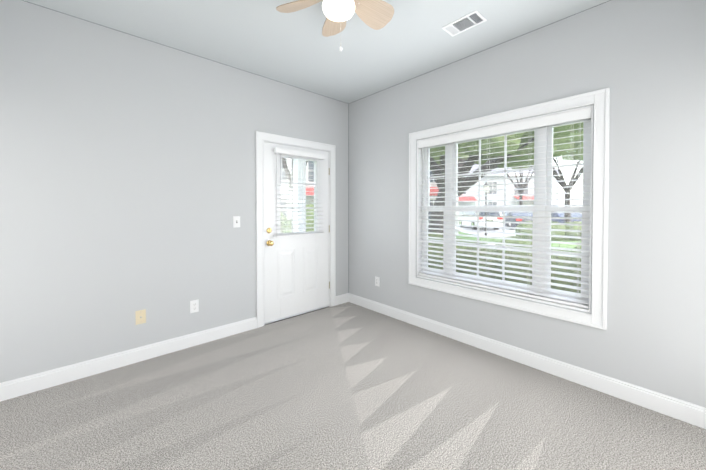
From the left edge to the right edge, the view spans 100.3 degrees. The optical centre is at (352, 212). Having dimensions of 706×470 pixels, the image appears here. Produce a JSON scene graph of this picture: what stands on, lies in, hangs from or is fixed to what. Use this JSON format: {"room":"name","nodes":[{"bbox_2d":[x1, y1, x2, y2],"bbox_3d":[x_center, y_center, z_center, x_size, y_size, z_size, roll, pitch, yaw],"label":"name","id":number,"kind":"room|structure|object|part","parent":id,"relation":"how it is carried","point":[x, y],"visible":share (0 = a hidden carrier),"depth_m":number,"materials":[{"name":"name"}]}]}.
{"room":"empty living room","nodes":[
{"label":"empty living room","id":0,"kind":"room"},
{"bbox_2d":[0,0,348,382],"bbox_3d":[-1.422,-0.111,2.945,3.850,2.740,0.155,-1,1,-42],"label":"wall","id":1,"kind":"structure","parent":0,"point":[127,176],"depth_m":2.42,"materials":[{"name":"grey paint"}]},
{"bbox_2d":[135,309,145,324],"bbox_3d":[-1.803,0.891,2.503,0.072,0.116,0.017,-1,1,-42],"label":"outlet","id":2,"kind":"object","parent":1,"relation":"attached to","point":[140,316],"visible":1,"depth_m":2.50,"materials":[{"name":"beige plastic"}]},
{"bbox_2d":[0,293,348,401],"bbox_3d":[-1.367,1.199,2.906,3.550,0.122,0.016,-1,1,-42],"label":"baseboard","id":3,"kind":"structure","parent":1,"relation":"attached to","point":[14,388],"depth_m":2.40,"materials":[{"name":"white wood"}]},
{"bbox_2d":[190,299,198,312],"bbox_3d":[-1.499,0.889,2.786,0.072,0.116,0.008,-1,1,-42],"label":"electrical outlet","id":4,"kind":"object","parent":1,"relation":"attached to","point":[194,305],"visible":1,"depth_m":2.78,"materials":[{"name":"white plastic"}]},
{"bbox_2d":[233,216,239,227],"bbox_3d":[-1.198,0.098,3.042,0.072,0.116,0.017,-1,1,-42],"label":"light switch","id":5,"kind":"object","parent":1,"relation":"attached to","point":[236,221],"visible":1,"depth_m":3.04,"materials":[{"name":"white plastic"}]},
{"bbox_2d":[263,142,328,322],"bbox_3d":[-0.647,0.222,3.557,0.902,2.015,0.129,-1,1,-42],"label":"door","id":6,"kind":"structure","parent":1,"relation":"in","point":[296,274],"depth_m":3.51,"materials":[{"name":"white wood"}]},
{"bbox_3d":[-0.917,0.274,3.273,0.066,0.205,0.071,-1,1,-42],"label":"door knobs","id":7,"kind":"part","parent":6,"relation":"part of","materials":[{"name":"gold metal"}]},
{"bbox_2d":[280,158,315,232],"bbox_3d":[-0.666,-0.198,3.571,0.520,0.905,0.020,-1,1,-42],"label":"window","id":8,"kind":"structure","parent":6,"relation":"attached to","point":[296,195],"depth_m":3.56,"materials":[{"name":"clear glass"}]},
{"bbox_2d":[273,147,324,236],"bbox_3d":[-0.626,-0.226,3.527,0.677,1.006,0.074,-1,1,-42],"label":"door blind","id":9,"kind":"object","parent":6,"relation":"attached to","point":[281,151],"visible":1,"depth_m":3.48,"materials":[{"name":"white plastic"}]},
{"bbox_2d":[256,131,335,327],"bbox_3d":[-0.690,0.187,3.604,1.090,2.134,0.169,-1,1,-42],"label":"door frame","id":10,"kind":"structure","parent":1,"relation":"attached to","point":[261,137],"depth_m":3.33,"materials":[{"name":"white wood"}]},
{"bbox_2d":[22,0,610,103],"bbox_3d":[-0.178,-1.519,1.557,3.850,0.121,3.850,-1,1,-42],"label":"ceiling","id":11,"kind":"structure","parent":0,"point":[411,39],"depth_m":2.42,"materials":[{"name":"white paint"}]},
{"bbox_2d":[276,0,393,50],"bbox_3d":[-0.085,-1.189,1.747,0.845,0.547,0.787,-1,1,-42],"label":"ceiling fan","id":12,"kind":"object","parent":11,"relation":"hanging from","point":[376,14],"visible":1,"depth_m":1.87,"materials":[{"name":"beige wood"}]},
{"bbox_3d":[-0.323,-1.299,1.837,0.340,0.006,0.183,0,24,24],"label":"blade","id":13,"kind":"part","parent":12,"relation":"part of","materials":[{"name":"brown wood"}]},
{"label":"blade","id":14,"kind":"part","parent":12,"relation":"part of","materials":[{"name":"beige wood"}]},
{"bbox_3d":[-0.085,-1.199,1.747,0.194,0.075,0.194,-1,1,-42],"label":"globe","id":15,"kind":"part","parent":12,"relation":"part of","materials":[{"name":"white glass"}]},
{"bbox_3d":[0.114,-1.300,1.906,0.340,0.006,0.183,-1,-22,-36],"label":"blade","id":16,"kind":"part","parent":12,"relation":"part of","materials":[{"name":"brown wood"}]},
{"bbox_2d":[442,10,486,36],"bbox_3d":[0.864,-1.465,2.296,0.170,0.010,0.284,-1,1,-42],"label":"ceiling vent","id":17,"kind":"object","parent":11,"relation":"in","point":[467,22],"visible":1,"depth_m":2.29,"materials":[{"name":"white metal"}]},
{"bbox_2d":[0,302,705,469],"bbox_3d":[-0.178,1.340,1.601,3.850,0.120,3.850,-1,1,-42],"label":"floor","id":18,"kind":"structure","parent":0,"point":[347,386],"depth_m":1.87,"materials":[{"name":"carpet"}]},
{"bbox_2d":[349,0,705,407],"bbox_3d":[1.240,-0.108,2.768,0.150,2.740,3.700,-1,1,-42],"label":"wall","id":19,"kind":"structure","parent":0,"point":[644,61],"depth_m":2.04,"materials":[{"name":"grey paint"}]},
{"bbox_2d":[375,276,379,286],"bbox_3d":[0.303,0.867,3.695,0.008,0.116,0.072,-1,1,-42],"label":"electrical outlet","id":20,"kind":"object","parent":19,"relation":"attached to","point":[377,281],"visible":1,"depth_m":3.69,"materials":[{"name":"white plastic"}]},
{"bbox_2d":[408,88,609,329],"bbox_3d":[1.259,-0.030,2.729,0.169,1.685,1.702,-1,1,-42],"label":"window","id":21,"kind":"structure","parent":19,"relation":"in","point":[546,143],"depth_m":2.43,"materials":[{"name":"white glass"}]},
{"bbox_2d":[418,107,590,308],"bbox_3d":[1.239,-0.035,2.711,0.070,1.467,1.492,-1,1,-42],"label":"window blind","id":22,"kind":"object","parent":21,"relation":"attached to","point":[574,115],"visible":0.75,"depth_m":2.54,"materials":[{"name":"white plastic"}]},
{"bbox_2d":[349,293,705,428],"bbox_3d":[1.134,1.201,2.782,0.016,0.122,3.534,-1,1,-42],"label":"baseboard","id":23,"kind":"structure","parent":19,"relation":"attached to","point":[684,411],"depth_m":2.26,"materials":[{"name":"white wood"}]},
{"label":"outside","id":24,"kind":"structure","parent":0,"visible":0},
{"bbox_2d":[456,231,580,267],"bbox_3d":[10.557,1.308,34.050,84.000,0.300,90.000,-1,1,-42],"label":"ground","id":25,"kind":"structure","parent":24,"point":[552,244],"depth_m":14.75,"materials":[{"name":"green plant"}]},
{"bbox_2d":[283,158,307,188],"bbox_3d":[-2.446,-1.741,12.758,4.176,6.669,3.421,-1,1,-42],"label":"trees","id":26,"kind":"object","parent":25,"relation":"on","point":[286,170],"depth_m":12.58,"materials":[{"name":"grey plant"}]},
{"bbox_2d":[280,204,313,232],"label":"grass","id":27,"kind":"structure","parent":25,"relation":"on","point":[307,217],"depth_m":7.82,"materials":[{"name":"green plant"}]},
{"bbox_2d":[293,159,305,231],"bbox_3d":[-1.422,-0.044,4.099,3.200,3.330,1.549,-1,1,-42],"label":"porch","id":28,"kind":"object","parent":25,"relation":"on","point":[298,163],"depth_m":5.16,"materials":[{"name":"white"}]},
{"bbox_2d":[280,158,458,233],"bbox_3d":[-0.805,-2.742,21.719,15.400,8.180,9.900,0,1,-3],"label":"house","id":29,"kind":"structure","parent":25,"relation":"on","point":[308,173],"depth_m":18.10,"materials":[{"name":"white"}]},
{"bbox_2d":[483,182,488,234],"bbox_3d":[8.046,-0.196,17.815,0.440,3.310,0.381,-1,1,-42],"label":"lamp post","id":30,"kind":"object","parent":25,"relation":"on","point":[486,187],"depth_m":17.78,"materials":[{"name":"white metal"}]},
{"bbox_2d":[428,230,580,292],"bbox_3d":[2.174,0.977,3.723,1.218,1.419,6.304,-1,1,-42],"label":"hedge","id":31,"kind":"object","parent":25,"relation":"on","point":[516,264],"depth_m":3.66,"materials":[{"name":"green plant"}]},
{"bbox_2d":[428,122,582,236],"bbox_3d":[5.591,-1.549,12.730,8.332,6.427,8.230,-1,1,-42],"label":"oak tree","id":32,"kind":"object","parent":25,"relation":"on","point":[464,159],"depth_m":11.53,"materials":[{"name":"green plant"}]},
{"bbox_2d":[458,224,557,249],"bbox_3d":[20.282,1.373,16.250,58.433,0.120,38.037,-1,1,-42],"label":"ground","id":33,"kind":"structure","parent":25,"relation":"on","point":[489,234],"depth_m":19.89,"materials":[{"name":"grey concrete"}]},
{"bbox_2d":[458,212,502,229],"bbox_3d":[10.107,0.486,23.844,1.880,1.620,4.640,0,1,2],"label":"car","id":34,"kind":"object","parent":33,"relation":"on","point":[483,218],"depth_m":21.64,"materials":[{"name":"white metal"}]},
{"bbox_2d":[502,212,532,229],"bbox_3d":[12.992,0.584,23.954,1.880,1.420,4.640,0,1,2],"label":"car","id":35,"kind":"object","parent":33,"relation":"on","point":[518,214],"depth_m":22.39,"materials":[{"name":"silver metal"}]},
{"bbox_2d":[551,213,581,229],"bbox_3d":[16.334,0.589,23.648,1.880,1.420,4.640,0,1,2],"label":"car","id":36,"kind":"object","parent":33,"relation":"on","point":[561,215],"depth_m":22.04,"materials":[{"name":"metal"}]},
{"bbox_2d":[459,164,564,214],"bbox_3d":[16.628,-3.113,39.211,16.800,8.380,11.000,0,1,2],"label":"house","id":37,"kind":"structure","parent":25,"relation":"on","point":[511,186],"depth_m":35.25,"materials":[{"name":"white"}]},
{"bbox_2d":[507,162,533,204],"bbox_3d":[16.938,-3.112,30.585,5.710,8.853,5.336,-1,1,-42],"label":"tree","id":38,"kind":"object","parent":25,"relation":"on","point":[521,186],"depth_m":30.24,"materials":[{"name":"grey plant"}]},
{"bbox_2d":[515,221,581,240],"bbox_3d":[15.417,0.994,15.422,13.556,1.182,1.508,0,1,2],"label":"shrubs","id":39,"kind":"object","parent":25,"relation":"on","point":[552,232],"depth_m":15.19,"materials":[{"name":"plant"}]},
{"bbox_2d":[523,130,582,233],"bbox_3d":[12.219,-1.902,16.990,5.595,6.864,5.380,-1,1,-42],"label":"tree","id":40,"kind":"object","parent":25,"relation":"on","point":[569,145],"depth_m":16.53,"materials":[{"name":"green plant"}]}
]}

